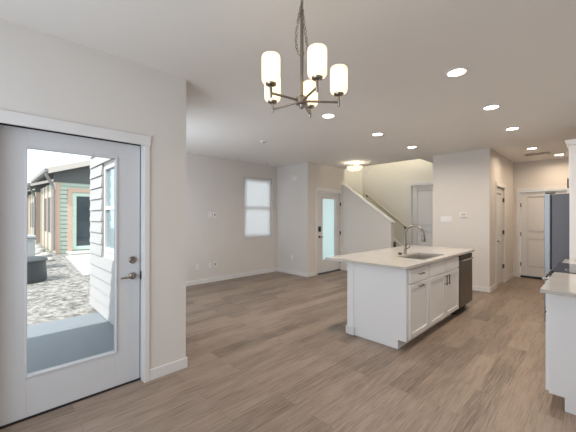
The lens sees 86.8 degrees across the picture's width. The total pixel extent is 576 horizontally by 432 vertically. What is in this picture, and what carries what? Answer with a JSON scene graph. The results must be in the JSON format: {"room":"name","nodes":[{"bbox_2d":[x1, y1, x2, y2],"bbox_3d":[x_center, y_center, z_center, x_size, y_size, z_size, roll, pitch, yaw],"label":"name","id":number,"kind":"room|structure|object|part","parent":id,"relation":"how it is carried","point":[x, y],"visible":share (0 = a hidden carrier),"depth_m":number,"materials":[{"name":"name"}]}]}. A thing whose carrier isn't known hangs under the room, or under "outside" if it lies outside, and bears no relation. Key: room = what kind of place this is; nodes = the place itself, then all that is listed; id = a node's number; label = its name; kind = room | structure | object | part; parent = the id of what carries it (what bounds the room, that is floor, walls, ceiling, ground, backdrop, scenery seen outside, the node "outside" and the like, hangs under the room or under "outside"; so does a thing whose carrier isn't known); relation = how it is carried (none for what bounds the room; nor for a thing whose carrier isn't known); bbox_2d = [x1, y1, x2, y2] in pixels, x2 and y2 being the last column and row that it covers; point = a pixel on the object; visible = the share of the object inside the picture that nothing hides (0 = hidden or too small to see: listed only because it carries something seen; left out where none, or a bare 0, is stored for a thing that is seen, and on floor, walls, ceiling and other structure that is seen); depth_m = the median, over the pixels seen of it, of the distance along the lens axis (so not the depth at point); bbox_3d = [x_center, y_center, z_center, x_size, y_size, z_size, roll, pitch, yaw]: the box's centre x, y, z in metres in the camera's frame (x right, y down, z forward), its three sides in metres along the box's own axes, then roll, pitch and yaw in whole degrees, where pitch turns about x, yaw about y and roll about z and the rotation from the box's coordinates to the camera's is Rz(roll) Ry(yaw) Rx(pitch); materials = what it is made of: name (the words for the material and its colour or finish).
{"room":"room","nodes":[
{"label":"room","id":0,"kind":"room"},
{"bbox_2d":[0,18,185,369],"bbox_3d":[-2.004,0.068,2.003,2.736,2.740,0.154,0,0,-44],"label":"wall","id":1,"kind":"structure","parent":0,"point":[42,74],"depth_m":2.60,"materials":[{"name":"paint"}]},
{"bbox_2d":[0,123,140,428],"bbox_3d":[-1.631,0.400,2.363,0.956,2.078,0.120,0,0,-44],"label":"door","id":2,"kind":"structure","parent":1,"relation":"in","point":[24,396],"depth_m":2.26,"materials":[{"name":"paint"}]},
{"bbox_3d":[-1.656,1.433,2.379,0.941,0.012,0.064,0,0,-44],"label":"sill","id":3,"kind":"part","parent":2,"relation":"part of","materials":[{"name":"black plastic"}]},
{"bbox_3d":[-1.354,0.518,2.594,0.136,0.060,0.062,0,0,-44],"label":"lever handle","id":4,"kind":"part","parent":2,"relation":"part of","materials":[{"name":"silver metal"}]},
{"bbox_2d":[0,109,150,382],"bbox_3d":[-1.629,0.371,2.354,1.039,2.135,0.176,0,0,-44],"label":"door frame","id":5,"kind":"structure","parent":1,"relation":"attached to","point":[7,117],"depth_m":2.63,"materials":[{"name":"white wood"}]},
{"bbox_2d":[149,357,187,380],"bbox_3d":[-1.086,1.393,2.784,0.353,0.095,0.014,0,0,-44],"label":"baseboard","id":6,"kind":"structure","parent":1,"relation":"attached to","point":[163,370],"depth_m":2.77,"materials":[{"name":"white wood"}]},
{"bbox_2d":[89,156,113,325],"bbox_3d":[-2.246,0.086,4.038,0.042,2.792,3.085,0,0,-44],"label":"siding","id":7,"kind":"object","parent":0,"point":[101,271],"visible":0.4,"depth_m":4.70,"materials":[{"name":"white wood"}]},
{"bbox_2d":[94,160,113,259],"bbox_3d":[-2.167,0.070,4.058,0.096,2.740,3.013,0,0,-44],"label":"wall","id":8,"kind":"structure","parent":0,"point":[106,254],"depth_m":4.49,"materials":[{"name":"paint"}]},
{"bbox_2d":[104,162,113,253],"bbox_3d":[-2.240,-0.110,4.104,0.065,1.290,1.490,0,0,-44],"label":"window","id":9,"kind":"structure","parent":8,"relation":"in","point":[108,169],"depth_m":4.52,"materials":[{"name":"white glass"}]},
{"bbox_3d":[-2.238,-0.110,4.106,0.006,1.170,1.370,0,0,-44],"label":"pane","id":10,"kind":"part","parent":9,"relation":"part of","materials":[{"name":"glass"}]},
{"bbox_2d":[92,153,276,281],"bbox_3d":[-1.773,0.074,6.654,4.290,2.740,0.147,0,0,-44],"label":"wall","id":11,"kind":"structure","parent":0,"point":[213,184],"depth_m":6.84,"materials":[{"name":"paint"}]},
{"bbox_2d":[186,268,276,285],"bbox_3d":[-1.730,1.397,6.583,4.038,0.095,0.014,0,0,-44],"label":"baseboard","id":12,"kind":"structure","parent":11,"relation":"attached to","point":[208,280],"depth_m":6.96,"materials":[{"name":"white wood"}]},
{"bbox_2d":[244,236,272,238],"bbox_3d":[-0.749,0.530,7.594,0.920,0.025,0.095,0,0,-44],"label":"window sill","id":13,"kind":"structure","parent":11,"relation":"attached to","point":[261,236],"depth_m":7.53,"materials":[{"name":"white wood"}]},
{"bbox_2d":[0,0,575,168],"bbox_3d":[0.776,-1.424,4.668,10.730,0.260,6.550,0,0,-44],"label":"ceiling","id":14,"kind":"structure","parent":0,"point":[519,56],"depth_m":2.62,"materials":[{"name":"paint"}]},
{"bbox_2d":[262,0,347,117],"bbox_3d":[0.065,-0.957,1.749,0.495,0.685,0.499,0,0,-44],"label":"chandelier","id":15,"kind":"object","parent":14,"relation":"hanging from","point":[317,52],"visible":1,"depth_m":1.71,"materials":[{"name":"white glass"}]},
{"bbox_3d":[-0.091,-0.780,1.623,0.099,0.150,0.099,0,0,-44],"label":"lamp shade","id":16,"kind":"part","parent":15,"relation":"part of","materials":[{"name":"white glass"}]},
{"bbox_3d":[-0.095,-0.780,1.873,0.099,0.150,0.099,0,0,-44],"label":"lamp shade","id":17,"kind":"part","parent":15,"relation":"part of","materials":[{"name":"white glass"}]},
{"bbox_3d":[-0.021,-0.659,1.675,0.192,0.060,0.017,0,0,-36],"label":"arm","id":18,"kind":"part","parent":15,"relation":"part of","materials":[{"name":"silver metal"}]},
{"bbox_3d":[-0.024,-0.659,1.822,0.192,0.060,0.017,0,0,36],"label":"arm","id":19,"kind":"part","parent":15,"relation":"part of","materials":[{"name":"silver metal"}]},
{"bbox_3d":[0.078,-1.075,1.751,0.080,0.317,0.048,0,0,-44],"label":"slack chain","id":20,"kind":"part","parent":15,"relation":"part of","materials":[{"name":"silver metal"}]},
{"bbox_3d":[0.080,-0.922,1.751,0.025,0.527,0.025,0,0,-44],"label":"stem","id":21,"kind":"part","parent":15,"relation":"part of","materials":[{"name":"silver metal"}]},
{"bbox_3d":[0.117,-0.659,1.871,0.017,0.060,0.192,0,0,16],"label":"arm","id":22,"kind":"part","parent":15,"relation":"part of","materials":[{"name":"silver metal"}]},
{"bbox_3d":[0.142,-0.780,1.955,0.099,0.150,0.099,0,0,-44],"label":"lamp shade","id":23,"kind":"part","parent":15,"relation":"part of","materials":[{"name":"white glass"}]},
{"bbox_3d":[0.121,-0.659,1.632,0.017,0.060,0.192,0,0,-19],"label":"arm","id":24,"kind":"part","parent":15,"relation":"part of","materials":[{"name":"silver metal"}]},
{"bbox_3d":[0.149,-0.780,1.550,0.099,0.150,0.099,0,0,-44],"label":"lamp shade","id":25,"kind":"part","parent":15,"relation":"part of","materials":[{"name":"white glass"}]},
{"bbox_3d":[0.205,-0.659,1.752,0.192,0.060,0.017,0,0,-2],"label":"arm","id":26,"kind":"part","parent":15,"relation":"part of","materials":[{"name":"silver metal"}]},
{"bbox_3d":[0.292,-0.780,1.755,0.099,0.150,0.099,0,0,-44],"label":"lamp shade","id":27,"kind":"part","parent":15,"relation":"part of","materials":[{"name":"white glass"}]},
{"bbox_2d":[321,113,335,118],"bbox_3d":[0.520,-1.290,3.935,0.190,0.010,0.190,0,0,-44],"label":"recessed light","id":28,"kind":"object","parent":14,"relation":"in","point":[327,115],"visible":1,"depth_m":3.91,"materials":[{"name":"white plastic"}]},
{"bbox_2d":[347,162,362,171],"bbox_3d":[1.611,-1.175,7.366,0.370,0.228,0.370,0,0,-44],"label":"ceiling lamp","id":29,"kind":"object","parent":14,"relation":"attached to","point":[354,167],"visible":1,"depth_m":7.25,"materials":[{"name":"white glass"}]},
{"bbox_3d":[1.611,-1.137,7.366,0.370,0.114,0.370,0,0,-44],"label":"lamp shade","id":30,"kind":"part","parent":29,"relation":"part of","materials":[{"name":"white glass"}]},
{"bbox_2d":[371,132,383,135],"bbox_3d":[1.413,-1.288,4.809,0.190,0.010,0.190,0,0,-44],"label":"recessed light","id":31,"kind":"object","parent":14,"relation":"in","point":[377,133],"visible":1,"depth_m":4.81,"materials":[{"name":"white plastic"}]},
{"bbox_2d":[445,67,468,77],"bbox_3d":[1.518,-1.290,2.743,0.190,0.010,0.190,0,0,-44],"label":"recessed light","id":32,"kind":"object","parent":14,"relation":"in","point":[459,71],"visible":1,"depth_m":2.73,"materials":[{"name":"white plastic"}]},
{"bbox_2d":[482,104,500,109],"bbox_3d":[2.411,-1.287,3.617,0.190,0.010,0.190,0,0,-44],"label":"recessed light","id":33,"kind":"object","parent":14,"relation":"in","point":[493,106],"visible":1,"depth_m":3.61,"materials":[{"name":"white plastic"}]},
{"bbox_2d":[504,127,519,130],"bbox_3d":[3.305,-1.285,4.491,0.190,0.010,0.190,0,0,-44],"label":"recessed light","id":34,"kind":"object","parent":14,"relation":"in","point":[509,128],"visible":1,"depth_m":4.47,"materials":[{"name":"white plastic"}]},
{"bbox_2d":[524,152,550,155],"bbox_3d":[5.135,-1.279,6.281,0.220,0.010,0.400,0,0,-44],"label":"ceiling vent","id":35,"kind":"object","parent":14,"relation":"in","point":[540,153],"visible":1,"depth_m":6.24,"materials":[{"name":"metal"}]},
{"bbox_2d":[0,270,575,431],"bbox_3d":[0.770,1.496,4.664,10.730,0.100,6.550,0,0,-44],"label":"floor","id":36,"kind":"structure","parent":0,"point":[272,351],"depth_m":2.77,"materials":[{"name":"beige wood"}]},
{"bbox_2d":[346,263,406,348],"bbox_3d":[1.825,1.006,4.325,2.368,0.883,0.758,0,0,-44],"label":"island end panel","id":37,"kind":"object","parent":36,"relation":"on","point":[376,296],"visible":0.45,"depth_m":3.47,"materials":[{"name":"white wood"}]},
{"bbox_3d":[1.601,1.400,4.553,2.368,0.095,0.120,0,0,-44],"label":"trim","id":38,"kind":"part","parent":37,"relation":"part of","materials":[{"name":"white wood"}]},
{"bbox_3d":[1.602,1.006,4.555,2.345,0.883,0.092,0,0,-44],"label":"panel","id":39,"kind":"part","parent":37,"relation":"part of","materials":[{"name":"white wood"}]},
{"bbox_2d":[325,245,473,269],"bbox_3d":[1.728,0.548,4.390,2.467,0.030,1.060,0,0,-44],"label":"countertop","id":40,"kind":"structure","parent":37,"relation":"on","point":[387,257],"depth_m":4.00,"materials":[{"name":"white stone"}]},
{"bbox_2d":[403,225,425,253],"bbox_3d":[1.755,0.328,4.237,0.132,0.410,0.283,0,0,-44],"label":"faucet","id":41,"kind":"object","parent":40,"relation":"on","point":[423,239],"visible":0.99,"depth_m":4.26,"materials":[{"name":"silver metal"}]},
{"bbox_2d":[402,254,436,259],"bbox_3d":[1.788,0.660,4.102,0.757,0.194,0.387,0,0,-44],"label":"sink","id":42,"kind":"object","parent":40,"relation":"in","point":[418,256],"visible":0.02,"depth_m":4.41,"materials":[{"name":"metal"}]},
{"bbox_2d":[399,264,428,347],"bbox_3d":[1.275,1.004,3.661,0.563,0.883,0.688,0,0,-44],"label":"base cabinet","id":43,"kind":"object","parent":36,"relation":"on","point":[417,278],"visible":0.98,"depth_m":3.42,"materials":[{"name":"white wood"}]},
{"bbox_3d":[1.486,1.038,3.454,0.510,0.585,0.020,0,0,-44],"label":"door","id":44,"kind":"part","parent":43,"relation":"part of","materials":[{"name":"white wood"}]},
{"bbox_3d":[1.487,0.656,3.455,0.510,0.150,0.020,0,0,-44],"label":"drawer","id":45,"kind":"part","parent":43,"relation":"part of","materials":[{"name":"white wood"}]},
{"bbox_2d":[420,256,458,333],"bbox_3d":[1.871,1.006,4.245,1.103,0.883,0.688,0,0,-44],"label":"base cabinet","id":46,"kind":"object","parent":36,"relation":"on","point":[443,277],"visible":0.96,"depth_m":3.97,"materials":[{"name":"white wood"}]},
{"bbox_3d":[1.882,1.040,3.841,0.524,0.585,0.020,0,0,-44],"label":"door","id":47,"kind":"part","parent":46,"relation":"part of","materials":[{"name":"white wood"}]},
{"bbox_3d":[1.883,0.657,3.842,0.524,0.150,0.020,0,0,-44],"label":"drawer","id":48,"kind":"part","parent":46,"relation":"part of","materials":[{"name":"white wood"}]},
{"bbox_3d":[2.274,0.658,4.224,0.529,0.150,0.020,0,0,-44],"label":"drawer","id":49,"kind":"part","parent":46,"relation":"part of","materials":[{"name":"white wood"}]},
{"bbox_3d":[2.273,1.041,4.224,0.529,0.585,0.020,0,0,-44],"label":"door","id":50,"kind":"part","parent":46,"relation":"part of","materials":[{"name":"white wood"}]},
{"bbox_2d":[451,252,473,313],"bbox_3d":[2.497,1.012,4.838,0.604,0.875,0.676,0,0,-44],"label":"dishwasher","id":51,"kind":"object","parent":36,"relation":"on","point":[465,260],"visible":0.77,"depth_m":4.58,"materials":[{"name":"grey metal"}]},
{"bbox_3d":[2.697,0.997,4.634,0.596,0.675,0.034,0,0,-44],"label":"door","id":52,"kind":"part","parent":51,"relation":"part of","materials":[{"name":"metal"}]},
{"bbox_3d":[2.696,0.617,4.636,0.596,0.075,0.030,0,0,-44],"label":"control panel","id":53,"kind":"part","parent":51,"relation":"part of","materials":[{"name":"black plastic"}]},
{"bbox_2d":[544,192,568,319],"bbox_3d":[3.961,0.568,4.021,0.890,1.765,0.810,0,0,-44],"label":"refrigerator","id":54,"kind":"object","parent":36,"relation":"on","point":[556,206],"visible":0.58,"depth_m":3.92,"materials":[{"name":"metal"}]},
{"bbox_3d":[3.700,1.106,4.287,0.884,0.530,0.065,0,0,-44],"label":"freezer drawer","id":55,"kind":"part","parent":54,"relation":"part of","materials":[{"name":"metal"}]},
{"bbox_3d":[3.542,0.270,4.133,0.439,1.120,0.065,0,0,-44],"label":"door","id":56,"kind":"part","parent":54,"relation":"part of","materials":[{"name":"metal"}]},
{"bbox_2d":[542,263,575,279],"bbox_3d":[2.998,0.987,2.983,0.758,0.923,0.723,0,0,-44],"label":"range","id":57,"kind":"object","parent":36,"relation":"on","point":[570,268],"visible":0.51,"depth_m":3.05,"materials":[{"name":"black metal"}]},
{"bbox_2d":[542,269,551,279],"bbox_3d":[2.767,0.618,3.219,0.640,0.026,0.063,0,0,-44],"label":"oven","id":58,"kind":"object","parent":57,"relation":"in","point":[547,274],"depth_m":3.12,"materials":[{"name":"silver metal"}]},
{"bbox_2d":[551,263,575,273],"bbox_3d":[3.024,0.538,2.958,0.758,0.025,0.650,0,0,-44],"label":"cooktop","id":59,"kind":"object","parent":57,"relation":"in","point":[570,268],"depth_m":3.05,"materials":[{"name":"black glass"}]},
{"bbox_2d":[545,294,575,414],"bbox_3d":[2.462,1.005,2.405,0.808,0.883,0.661,0,0,-44],"label":"base cabinet","id":60,"kind":"object","parent":36,"relation":"on","point":[560,311],"visible":0.81,"depth_m":2.27,"materials":[{"name":"white wood"}]},
{"bbox_3d":[2.122,1.038,2.467,0.392,0.585,0.020,0,0,-44],"label":"door","id":61,"kind":"part","parent":60,"relation":"part of","materials":[{"name":"white wood"}]},
{"bbox_3d":[2.265,0.654,2.607,0.790,0.153,0.020,0,0,-44],"label":"drawer","id":62,"kind":"part","parent":60,"relation":"part of","materials":[{"name":"white wood"}]},
{"bbox_2d":[540,272,575,297],"bbox_3d":[2.413,0.547,2.339,0.973,0.030,0.638,0,0,-44],"label":"countertop","id":63,"kind":"structure","parent":60,"relation":"on","point":[562,284],"depth_m":2.33,"materials":[{"name":"white stone"}]},
{"bbox_2d":[565,139,575,259],"bbox_3d":[4.028,0.253,3.922,0.995,2.395,0.641,0,0,-44],"label":"tall cabinet","id":64,"kind":"object","parent":36,"relation":"on","point":[571,144],"visible":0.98,"depth_m":3.76,"materials":[{"name":"white wood"}]},
{"bbox_3d":[4.031,-0.912,3.922,0.995,0.064,0.638,0,0,-44],"label":"crown","id":65,"kind":"part","parent":64,"relation":"part of","materials":[{"name":"white wood"}]},
{"bbox_3d":[3.708,0.285,3.577,0.025,2.330,0.595,0,0,-44],"label":"panel","id":66,"kind":"part","parent":64,"relation":"part of","materials":[{"name":"white wood"}]},
{"bbox_3d":[3.486,1.008,3.406,0.524,0.883,0.661,0,0,-44],"label":"base cabinet","id":67,"kind":"object","parent":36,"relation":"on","visible":0},
{"bbox_2d":[562,259,575,263],"bbox_3d":[3.495,0.550,3.398,0.524,0.030,0.638,0,0,-44],"label":"countertop","id":68,"kind":"structure","parent":67,"relation":"on","point":[571,261],"depth_m":3.58,"materials":[{"name":"white stone"}]},
{"bbox_2d":[277,162,302,271],"bbox_3d":[0.084,0.079,7.721,0.142,2.740,0.923,0,0,-44],"label":"wall","id":69,"kind":"structure","parent":0,"point":[289,192],"depth_m":7.65,"materials":[{"name":"paint"}]},
{"bbox_2d":[277,268,307,276],"bbox_3d":[0.089,1.401,7.600,0.014,0.095,1.076,0,0,-44],"label":"baseboard","id":70,"kind":"structure","parent":69,"relation":"attached to","point":[278,269],"depth_m":7.57,"materials":[{"name":"white wood"}]},
{"bbox_2d":[303,162,362,272],"bbox_3d":[1.325,0.082,8.183,2.562,2.740,0.153,0,0,-44],"label":"wall","id":71,"kind":"structure","parent":0,"point":[317,175],"depth_m":7.41,"materials":[{"name":"paint"}]},
{"bbox_2d":[317,192,340,274],"bbox_3d":[1.043,0.428,7.855,0.988,2.045,0.128,0,0,-44],"label":"door","id":72,"kind":"structure","parent":71,"relation":"in","point":[329,204],"depth_m":7.88,"materials":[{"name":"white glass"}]},
{"bbox_3d":[1.030,0.333,7.874,0.515,1.555,0.006,0,0,-44],"label":"pane","id":73,"kind":"part","parent":72,"relation":"part of","materials":[{"name":"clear glass"}]},
{"bbox_3d":[1.031,1.440,7.862,0.985,0.022,0.100,0,0,-44],"label":"sill","id":74,"kind":"part","parent":72,"relation":"part of","materials":[{"name":"black plastic"}]},
{"bbox_2d":[315,187,342,274],"bbox_3d":[1.077,0.378,7.818,1.139,2.145,0.022,0,0,-44],"label":"door frame","id":75,"kind":"structure","parent":71,"relation":"attached to","point":[316,188],"depth_m":7.64,"materials":[{"name":"white wood"}]},
{"bbox_2d":[363,159,432,245],"bbox_3d":[3.063,-1.145,8.134,0.150,5.200,2.347,0,0,-44],"label":"wall","id":76,"kind":"structure","parent":0,"point":[387,183],"depth_m":8.18,"materials":[{"name":"paint"}]},
{"bbox_2d":[365,192,406,228],"bbox_3d":[2.664,-0.169,8.369,0.092,1.021,1.225,0,0,-44],"label":"stair handrail","id":77,"kind":"object","parent":76,"relation":"attached to","point":[367,195],"visible":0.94,"depth_m":8.29,"materials":[{"name":"paint"}]},
{"bbox_2d":[393,238,402,246],"bbox_3d":[2.704,0.547,8.363,0.034,1.415,1.516,0,0,-44],"label":"trim","id":78,"kind":"structure","parent":76,"relation":"attached to","point":[398,244],"depth_m":8.14,"materials":[{"name":"white wood"}]},
{"bbox_2d":[408,181,432,244],"bbox_3d":[3.464,0.200,7.598,0.022,2.130,0.944,0,0,-44],"label":"door frame","id":79,"kind":"structure","parent":76,"relation":"attached to","point":[411,184],"depth_m":7.88,"materials":[{"name":"white wood"}]},
{"bbox_2d":[412,185,432,246],"bbox_3d":[3.485,0.242,7.619,0.102,2.025,0.764,0,0,-44],"label":"door","id":80,"kind":"structure","parent":76,"relation":"in","point":[422,195],"depth_m":7.71,"materials":[{"name":"white paint"}]},
{"bbox_3d":[3.510,-0.203,7.643,0.034,0.895,0.534,0,0,-44],"label":"panel","id":81,"kind":"part","parent":80,"relation":"part of","materials":[{"name":"white wood"}]},
{"bbox_3d":[3.508,0.720,7.642,0.034,0.670,0.534,0,0,-44],"label":"panel","id":82,"kind":"part","parent":80,"relation":"part of","materials":[{"name":"white wood"}]},
{"bbox_2d":[342,148,490,287],"bbox_3d":[2.682,0.083,7.033,0.130,2.740,3.388,0,0,-44],"label":"wall","id":83,"kind":"structure","parent":0,"point":[461,180],"depth_m":6.21,"materials":[{"name":"paint"}]},
{"bbox_2d":[344,185,394,222],"bbox_3d":[2.024,-0.335,7.714,0.170,0.997,1.360,0,0,-44],"label":"cap","id":84,"kind":"object","parent":83,"relation":"attached to","point":[346,186],"visible":1,"depth_m":7.63,"materials":[{"name":"white wood"}]},
{"bbox_2d":[441,216,451,221],"bbox_3d":[3.285,0.063,6.315,0.011,0.105,0.193,0,0,-44],"label":"light switch","id":85,"kind":"object","parent":83,"relation":"attached to","point":[443,218],"visible":1,"depth_m":6.31,"materials":[{"name":"white plastic"}]},
{"bbox_2d":[460,212,466,216],"bbox_3d":[3.502,-0.022,6.083,0.026,0.100,0.130,0,0,-44],"label":"thermostat","id":86,"kind":"object","parent":83,"relation":"attached to","point":[462,214],"visible":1,"depth_m":6.07,"materials":[{"name":"white plastic"}]},
{"bbox_2d":[472,285,489,292],"bbox_3d":[3.450,1.405,6.140,0.014,0.095,1.064,0,0,-44],"label":"baseboard","id":87,"kind":"structure","parent":83,"relation":"attached to","point":[476,288],"depth_m":5.86,"materials":[{"name":"white wood"}]},
{"bbox_2d":[491,149,512,285],"bbox_3d":[4.628,0.086,6.666,2.140,2.740,0.141,0,0,-44],"label":"wall","id":88,"kind":"structure","parent":0,"point":[501,167],"depth_m":6.68,"materials":[{"name":"paint"}]},
{"bbox_2d":[490,284,495,292],"bbox_3d":[3.989,1.406,5.932,0.465,0.095,0.014,0,0,-44],"label":"baseboard","id":89,"kind":"structure","parent":88,"relation":"attached to","point":[493,287],"depth_m":5.88,"materials":[{"name":"white wood"}]},
{"bbox_2d":[495,181,505,288],"bbox_3d":[4.474,0.383,6.401,0.894,2.145,0.022,0,0,-44],"label":"door frame","id":90,"kind":"structure","parent":88,"relation":"attached to","point":[498,184],"depth_m":6.25,"materials":[{"name":"white wood"}]},
{"bbox_2d":[497,188,504,284],"bbox_3d":[4.457,0.424,6.423,0.721,2.038,0.100,0,0,-44],"label":"door","id":91,"kind":"structure","parent":88,"relation":"in","point":[500,199],"depth_m":6.50,"materials":[{"name":"white paint"}]},
{"bbox_3d":[4.432,-0.021,6.446,0.484,0.908,0.031,0,0,-44],"label":"panel","id":92,"kind":"part","parent":91,"relation":"part of","materials":[{"name":"white wood"}]},
{"bbox_3d":[4.430,0.908,6.444,0.484,0.670,0.031,0,0,-44],"label":"panel","id":93,"kind":"part","parent":91,"relation":"part of","materials":[{"name":"white wood"}]},
{"bbox_2d":[506,272,513,280],"bbox_3d":[5.114,1.409,7.034,0.925,0.095,0.014,0,0,-44],"label":"baseboard","id":94,"kind":"structure","parent":88,"relation":"attached to","point":[510,276],"depth_m":7.07,"materials":[{"name":"white wood"}]},
{"bbox_2d":[513,157,568,274],"bbox_3d":[6.121,0.088,6.770,0.140,2.740,2.080,0,0,-44],"label":"wall","id":95,"kind":"structure","parent":0,"point":[549,172],"depth_m":7.07,"materials":[{"name":"paint"}]},
{"bbox_2d":[516,186,568,276],"bbox_3d":[5.820,0.396,6.961,0.022,2.125,0.999,0,0,-44],"label":"door frame","id":96,"kind":"structure","parent":95,"relation":"attached to","point":[518,190],"depth_m":7.26,"materials":[{"name":"white wood"}]},
{"bbox_2d":[520,190,566,279],"bbox_3d":[5.843,0.443,6.987,0.112,2.030,0.829,0,0,-44],"label":"door","id":97,"kind":"structure","parent":95,"relation":"in","point":[532,203],"depth_m":7.12,"materials":[{"name":"white paint"}]},
{"bbox_3d":[5.858,1.436,6.999,0.070,0.045,0.825,0,0,-44],"label":"sill","id":98,"kind":"part","parent":97,"relation":"part of","materials":[{"name":"black plastic"}]},
{"bbox_3d":[5.866,-0.027,7.007,0.034,0.850,0.589,0,0,-44],"label":"panel","id":99,"kind":"part","parent":97,"relation":"part of","materials":[{"name":"white wood"}]},
{"bbox_3d":[5.865,0.873,7.005,0.034,0.670,0.589,0,0,-44],"label":"panel","id":100,"kind":"part","parent":97,"relation":"part of","materials":[{"name":"white wood"}]},
{"label":"outside","id":101,"kind":"structure","parent":0,"visible":0},
{"bbox_2d":[27,242,96,325],"bbox_3d":[-16.756,1.712,17.127,60.000,0.240,42.080,0,0,-44],"label":"ground","id":102,"kind":"structure","parent":101,"point":[64,294],"depth_m":6.20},
{"bbox_2d":[27,189,34,234],"bbox_3d":[-19.193,-0.819,27.457,8.050,4.842,6.700,0,0,-44],"label":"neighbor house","id":103,"kind":"structure","parent":102,"relation":"on","point":[28,191],"depth_m":23.60,"materials":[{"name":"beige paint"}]},
{"bbox_2d":[27,234,35,255],"bbox_3d":[-8.017,1.086,8.945,0.910,1.020,0.860,0,0,-44],"label":"utility box","id":104,"kind":"object","parent":102,"relation":"on","point":[30,238],"visible":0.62,"depth_m":8.90,"materials":[{"name":"grey metal"}]},
{"bbox_3d":[-8.016,0.615,8.945,0.910,0.078,0.860,0,0,-44],"label":"lid","id":105,"kind":"part","parent":104,"relation":"part of","materials":[{"name":"grey metal"}]},
{"bbox_2d":[27,256,47,283],"bbox_3d":[-6.376,1.297,7.402,0.860,0.600,0.860,0,0,-44],"label":"drum","id":106,"kind":"object","parent":102,"relation":"on","point":[36,265],"visible":0.49,"depth_m":7.28,"materials":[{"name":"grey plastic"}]},
{"bbox_3d":[-6.376,1.051,7.403,0.860,0.108,0.860,0,0,-44],"label":"lid","id":107,"kind":"part","parent":106,"relation":"part of","materials":[{"name":"grey plastic"}]},
{"bbox_2d":[27,179,53,242],"bbox_3d":[-13.808,-0.817,22.094,8.050,4.842,6.700,0,0,-44],"label":"neighbor house","id":108,"kind":"structure","parent":102,"relation":"on","point":[34,200],"depth_m":18.17,"materials":[{"name":"brown paint"}]},
{"bbox_3d":[-18.446,0.060,21.684,0.049,3.050,0.200,0,0,-44],"label":"trim","id":109,"kind":"part","parent":108,"relation":"part of","materials":[{"name":"beige wood"}]},
{"bbox_3d":[-16.768,0.061,19.968,0.049,3.050,0.200,0,0,-44],"label":"trim","id":110,"kind":"part","parent":108,"relation":"part of","materials":[{"name":"beige wood"}]},
{"bbox_3d":[-14.928,0.062,18.180,0.160,3.050,0.170,0,0,-44],"label":"corner trim","id":111,"kind":"part","parent":108,"relation":"part of","materials":[{"name":"beige wood"}]},
{"bbox_3d":[-12.425,-2.232,20.578,7.200,1.632,0.200,0,0,-44],"label":"gable panel","id":112,"kind":"part","parent":108,"relation":"part of","materials":[{"name":"beige wood"}]},
{"bbox_2d":[40,252,51,256],"bbox_3d":[-9.626,1.533,12.123,0.481,0.212,0.411,0,0,12],"label":"rock","id":113,"kind":"object","parent":102,"relation":"on","point":[47,254],"visible":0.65,"depth_m":12.01,"materials":[{"name":"white stone"}]},
{"bbox_2d":[31,160,89,254],"bbox_3d":[-8.564,-0.815,16.732,8.050,4.842,6.700,0,0,-44],"label":"neighbor house","id":114,"kind":"structure","parent":102,"relation":"on","point":[65,203],"depth_m":13.19,"materials":[{"name":"green"}]},
{"bbox_3d":[-13.202,0.062,16.322,0.049,3.050,0.200,0,0,-44],"label":"trim","id":115,"kind":"part","parent":114,"relation":"part of","materials":[{"name":"beige wood"}]},
{"bbox_3d":[-12.433,0.062,15.536,0.049,3.050,0.200,0,0,-44],"label":"trim","id":116,"kind":"part","parent":114,"relation":"part of","materials":[{"name":"beige wood"}]},
{"bbox_3d":[-11.524,0.063,14.607,0.049,3.050,0.200,0,0,-44],"label":"trim","id":117,"kind":"part","parent":114,"relation":"part of","materials":[{"name":"beige wood"}]},
{"bbox_3d":[-10.615,0.063,13.677,0.049,3.050,0.200,0,0,-44],"label":"trim","id":118,"kind":"part","parent":114,"relation":"part of","materials":[{"name":"beige wood"}]},
{"bbox_3d":[-9.684,0.064,12.819,0.160,3.050,0.170,0,0,-44],"label":"corner trim","id":119,"kind":"part","parent":114,"relation":"part of","materials":[{"name":"beige wood"}]},
{"bbox_3d":[-7.181,-2.230,15.216,7.200,1.632,0.200,0,0,-44],"label":"gable panel","id":120,"kind":"part","parent":114,"relation":"part of","materials":[{"name":"grey wood"}]},
{"bbox_3d":[-8.944,0.196,13.521,1.400,2.790,0.160,0,0,-44],"label":"door trim","id":121,"kind":"part","parent":114,"relation":"part of","materials":[{"name":"beige wood"}]},
{"bbox_3d":[-8.969,0.223,13.546,1.056,2.495,0.070,0,0,-44],"label":"door","id":122,"kind":"part","parent":114,"relation":"part of","materials":[{"name":"green paint"}]},
{"bbox_3d":[-8.972,0.226,13.549,0.720,2.170,0.020,0,0,-44],"label":"door glass","id":123,"kind":"part","parent":114,"relation":"part of","materials":[{"name":"black glass"}]},
{"bbox_2d":[27,312,113,373],"bbox_3d":[-3.415,1.543,2.511,3.835,0.104,2.535,0,0,-44],"label":"porch slab","id":124,"kind":"object","parent":102,"relation":"on","point":[62,341],"visible":0.24,"depth_m":3.66,"materials":[{"name":"concrete"}]},
{"bbox_2d":[65,254,89,276],"bbox_3d":[-5.874,1.573,10.971,3.450,0.060,5.100,0,0,-44],"label":"path","id":125,"kind":"structure","parent":102,"relation":"on","point":[81,263],"depth_m":10.09,"materials":[{"name":"concrete"}]},
{"bbox_3d":[-0.804,-0.213,7.652,0.880,1.450,0.055,0,0,-44],"label":"window","id":126,"kind":"structure","parent":0,"visible":0},
{"bbox_2d":[244,177,271,236],"bbox_3d":[-0.750,-0.211,7.600,0.865,1.453,0.045,0,0,-44],"label":"window blind","id":127,"kind":"object","parent":126,"relation":"attached to","point":[257,191],"visible":1,"depth_m":7.59,"materials":[{"name":"fabric"}]}
]}

